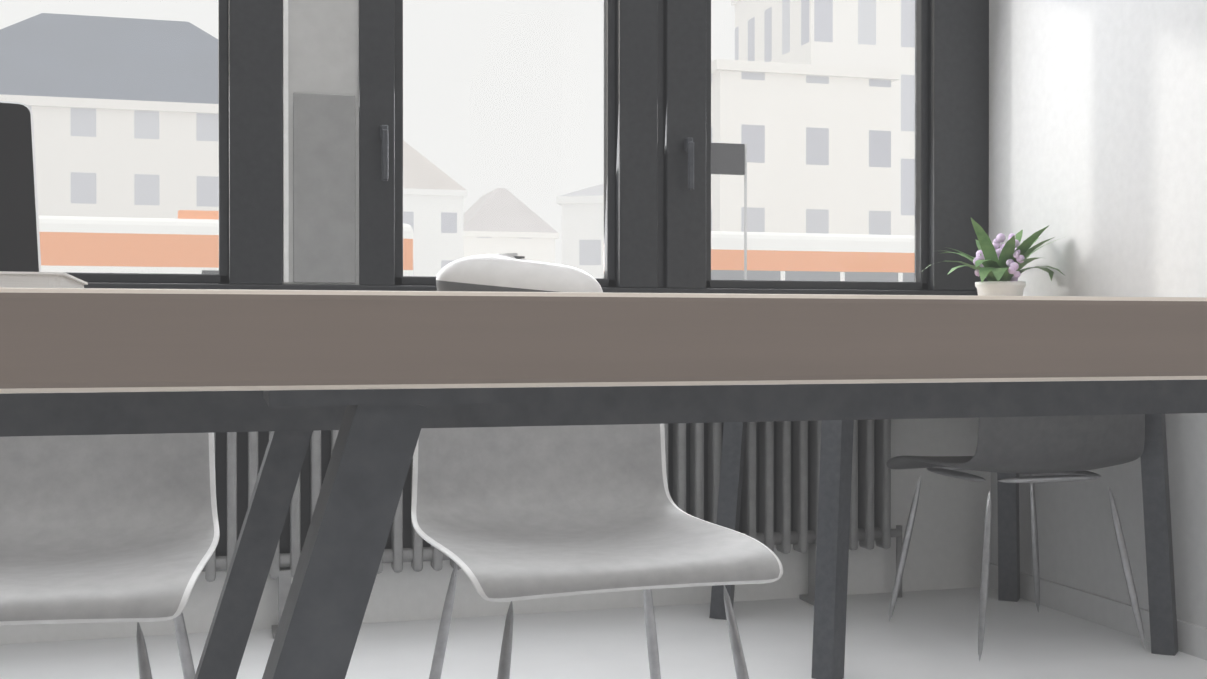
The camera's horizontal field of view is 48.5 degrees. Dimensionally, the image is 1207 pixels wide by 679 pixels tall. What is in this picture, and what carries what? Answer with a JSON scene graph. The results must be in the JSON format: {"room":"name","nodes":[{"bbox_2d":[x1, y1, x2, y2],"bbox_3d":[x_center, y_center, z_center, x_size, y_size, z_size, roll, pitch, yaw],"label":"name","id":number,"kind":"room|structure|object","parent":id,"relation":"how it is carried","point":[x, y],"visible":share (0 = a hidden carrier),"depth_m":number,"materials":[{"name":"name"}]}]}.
{"room":"office","nodes":[
{"label":"office","id":0,"kind":"room"},
{"bbox_2d":[0,417,990,644],"bbox_3d":[-2.608,0.343,3.004,7.680,0.765,0.300,0,0,-16],"label":"wall","id":1,"kind":"structure","parent":0,"point":[945,547],"depth_m":3.74,"materials":[{"name":"paint"}]},
{"bbox_2d":[0,0,988,295],"bbox_3d":[-0.674,-0.884,3.416,3.730,1.685,0.127,0,0,-16],"label":"window","id":2,"kind":"structure","parent":1,"relation":"in","point":[656,146],"depth_m":3.63,"materials":[{"name":"metal"}]},
{"bbox_2d":[283,0,358,284],"bbox_3d":[-0.728,-0.883,3.442,0.190,1.488,0.107,0,0,-16],"label":"wall","id":3,"kind":"structure","parent":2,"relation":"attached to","point":[320,142],"depth_m":3.40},
{"bbox_2d":[0,587,1206,678],"bbox_3d":[-1.417,0.811,-1.203,8.280,0.120,9.050,0,0,-16],"label":"floor","id":4,"kind":"structure","parent":0,"point":[928,634],"depth_m":3.15,"materials":[{"name":"concrete"}]},
{"bbox_2d":[0,433,219,678],"bbox_3d":[-0.755,0.372,1.792,0.456,0.675,0.502,0,0,-11],"label":"chair","id":5,"kind":"object","parent":4,"relation":"on","point":[109,528],"visible":0.79,"depth_m":1.96,"materials":[{"name":"grey plastic"}]},
{"bbox_2d":[202,419,901,638],"bbox_3d":[-0.761,0.386,3.304,3.321,0.675,0.100,0,0,-16],"label":"radiator","id":6,"kind":"object","parent":4,"relation":"on","point":[780,492],"visible":0.08,"depth_m":3.60,"materials":[{"name":"metal"}]},
{"bbox_2d":[411,424,782,678],"bbox_3d":[-0.038,0.371,1.995,0.455,0.675,0.502,0,0,-20],"label":"chair","id":7,"kind":"object","parent":4,"relation":"on","point":[503,514],"visible":0.77,"depth_m":2.09,"materials":[{"name":"grey plastic"}]},
{"bbox_2d":[0,287,1206,678],"bbox_3d":[-0.371,0.361,0.829,3.300,0.764,0.705,0,0,-16],"label":"table","id":8,"kind":"object","parent":4,"relation":"on","point":[378,379],"visible":1,"depth_m":0.59,"materials":[{"name":"brown wood"}]},
{"bbox_2d":[0,101,41,271],"bbox_3d":[-0.554,-0.111,0.947,0.307,0.176,0.276,0,0,-29],"label":"laptop","id":9,"kind":"object","parent":8,"relation":"on","point":[19,237],"visible":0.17,"depth_m":1.10,"materials":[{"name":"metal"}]},
{"bbox_2d":[0,271,87,287],"bbox_3d":[-0.401,-0.028,0.680,0.250,0.017,0.154,0,0,-17],"label":"notebook","id":10,"kind":"object","parent":8,"relation":"on","point":[8,279],"visible":0.5,"depth_m":0.64,"materials":[{"name":"paper"}]},
{"bbox_2d":[436,253,602,291],"bbox_3d":[-0.054,-0.038,0.836,0.114,0.032,0.060,0,0,24],"label":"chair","id":11,"kind":"object","parent":8,"relation":"on","point":[508,272],"visible":0.77,"depth_m":0.81,"materials":[{"name":"white plastic"}]},
{"bbox_2d":[709,414,1177,678],"bbox_3d":[0.803,0.345,3.294,0.922,0.762,0.711,0,0,-16],"label":"desk","id":12,"kind":"object","parent":4,"relation":"on","point":[831,575],"visible":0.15,"depth_m":3.08,"materials":[{"name":"grey metal"}]},
{"bbox_2d":[921,218,1064,295],"bbox_3d":[1.025,-0.177,3.580,0.350,0.277,0.356,0,0,-16],"label":"plant","id":13,"kind":"object","parent":12,"relation":"on","point":[1001,266],"visible":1,"depth_m":3.51,"materials":[{"name":"green plant"}]},
{"bbox_2d":[886,414,1144,661],"bbox_3d":[0.974,0.357,3.146,0.455,0.689,0.502,0,0,-16],"label":"chair","id":14,"kind":"object","parent":4,"relation":"on","point":[1075,447],"visible":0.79,"depth_m":2.97,"materials":[{"name":"plastic"}]},
{"bbox_2d":[989,0,1206,627],"bbox_3d":[2.423,-0.756,-0.125,0.300,3.000,9.050,0,0,-16],"label":"wall","id":15,"kind":"structure","parent":0,"point":[1098,137],"depth_m":3.39,"materials":[{"name":"paint"}]},
{"bbox_2d":[988,563,1206,659],"bbox_3d":[2.272,0.709,-0.159,0.012,0.070,8.450,0,0,-16],"label":"baseboard","id":16,"kind":"structure","parent":15,"relation":"attached to","point":[1107,612],"depth_m":3.41,"materials":[{"name":"paint"}]},
{"label":"outside","id":17,"kind":"structure","parent":0,"visible":0},
{"bbox_3d":[7.506,0.147,118.397,320.000,0.180,216.250,0,0,-16],"label":"ground","id":18,"kind":"structure","parent":17,"visible":0},
{"bbox_2d":[0,13,218,218],"bbox_3d":[-23.538,-7.545,65.003,19.700,15.800,14.500,0,0,-16],"label":"building","id":19,"kind":"structure","parent":18,"relation":"on","point":[46,100],"depth_m":59.00,"materials":[{"name":"white paint"}]},
{"bbox_2d":[39,210,412,275],"bbox_3d":[-11.536,-1.228,31.269,13.900,3.550,2.527,0,0,-16],"label":"tram","id":20,"kind":"object","parent":18,"relation":"on","point":[142,264],"depth_m":30.27},
{"bbox_2d":[403,140,467,276],"bbox_3d":[-15.416,-7.088,97.445,9.000,14.500,12.500,0,0,-16],"label":"building","id":21,"kind":"structure","parent":18,"relation":"on","point":[453,194],"depth_m":92.36,"materials":[{"name":"white paint"}]},
{"bbox_2d":[463,188,558,263],"bbox_3d":[-8.472,-5.625,103.577,7.300,11.500,12.500,0,0,-16],"label":"building","id":22,"kind":"structure","parent":18,"relation":"on","point":[489,215],"depth_m":98.26,"materials":[{"name":"white paint"}]},
{"bbox_2d":[556,183,603,277],"bbox_3d":[4.314,-4.929,79.147,12.000,10.400,12.500,0,0,9],"label":"building","id":23,"kind":"structure","parent":18,"relation":"on","point":[574,231],"depth_m":73.92,"materials":[{"name":"white paint"}]},
{"bbox_2d":[711,143,746,279],"bbox_3d":[2.916,-2.100,32.352,1.205,5.300,0.175,0,0,-16],"label":"sign post","id":24,"kind":"object","parent":18,"relation":"on","point":[726,167],"depth_m":32.31,"materials":[{"name":"metal"}]},
{"bbox_2d":[711,59,899,234],"bbox_3d":[6.880,-5.359,59.076,8.000,11.500,10.500,0,0,-16],"label":"building","id":25,"kind":"structure","parent":18,"relation":"on","point":[779,120],"depth_m":54.20,"materials":[{"name":"white paint"}]},
{"bbox_2d":[711,231,914,281],"bbox_3d":[15.107,-1.217,37.772,29.286,3.450,2.527,0,0,-16],"label":"tram","id":26,"kind":"object","parent":18,"relation":"on","point":[811,252],"depth_m":33.70},
{"bbox_2d":[731,0,914,234],"bbox_3d":[32.053,-14.949,116.032,38.500,30.000,16.500,0,0,-16],"label":"building","id":27,"kind":"structure","parent":18,"relation":"on","point":[808,39],"depth_m":105.18,"materials":[{"name":"white paint"}]}
]}

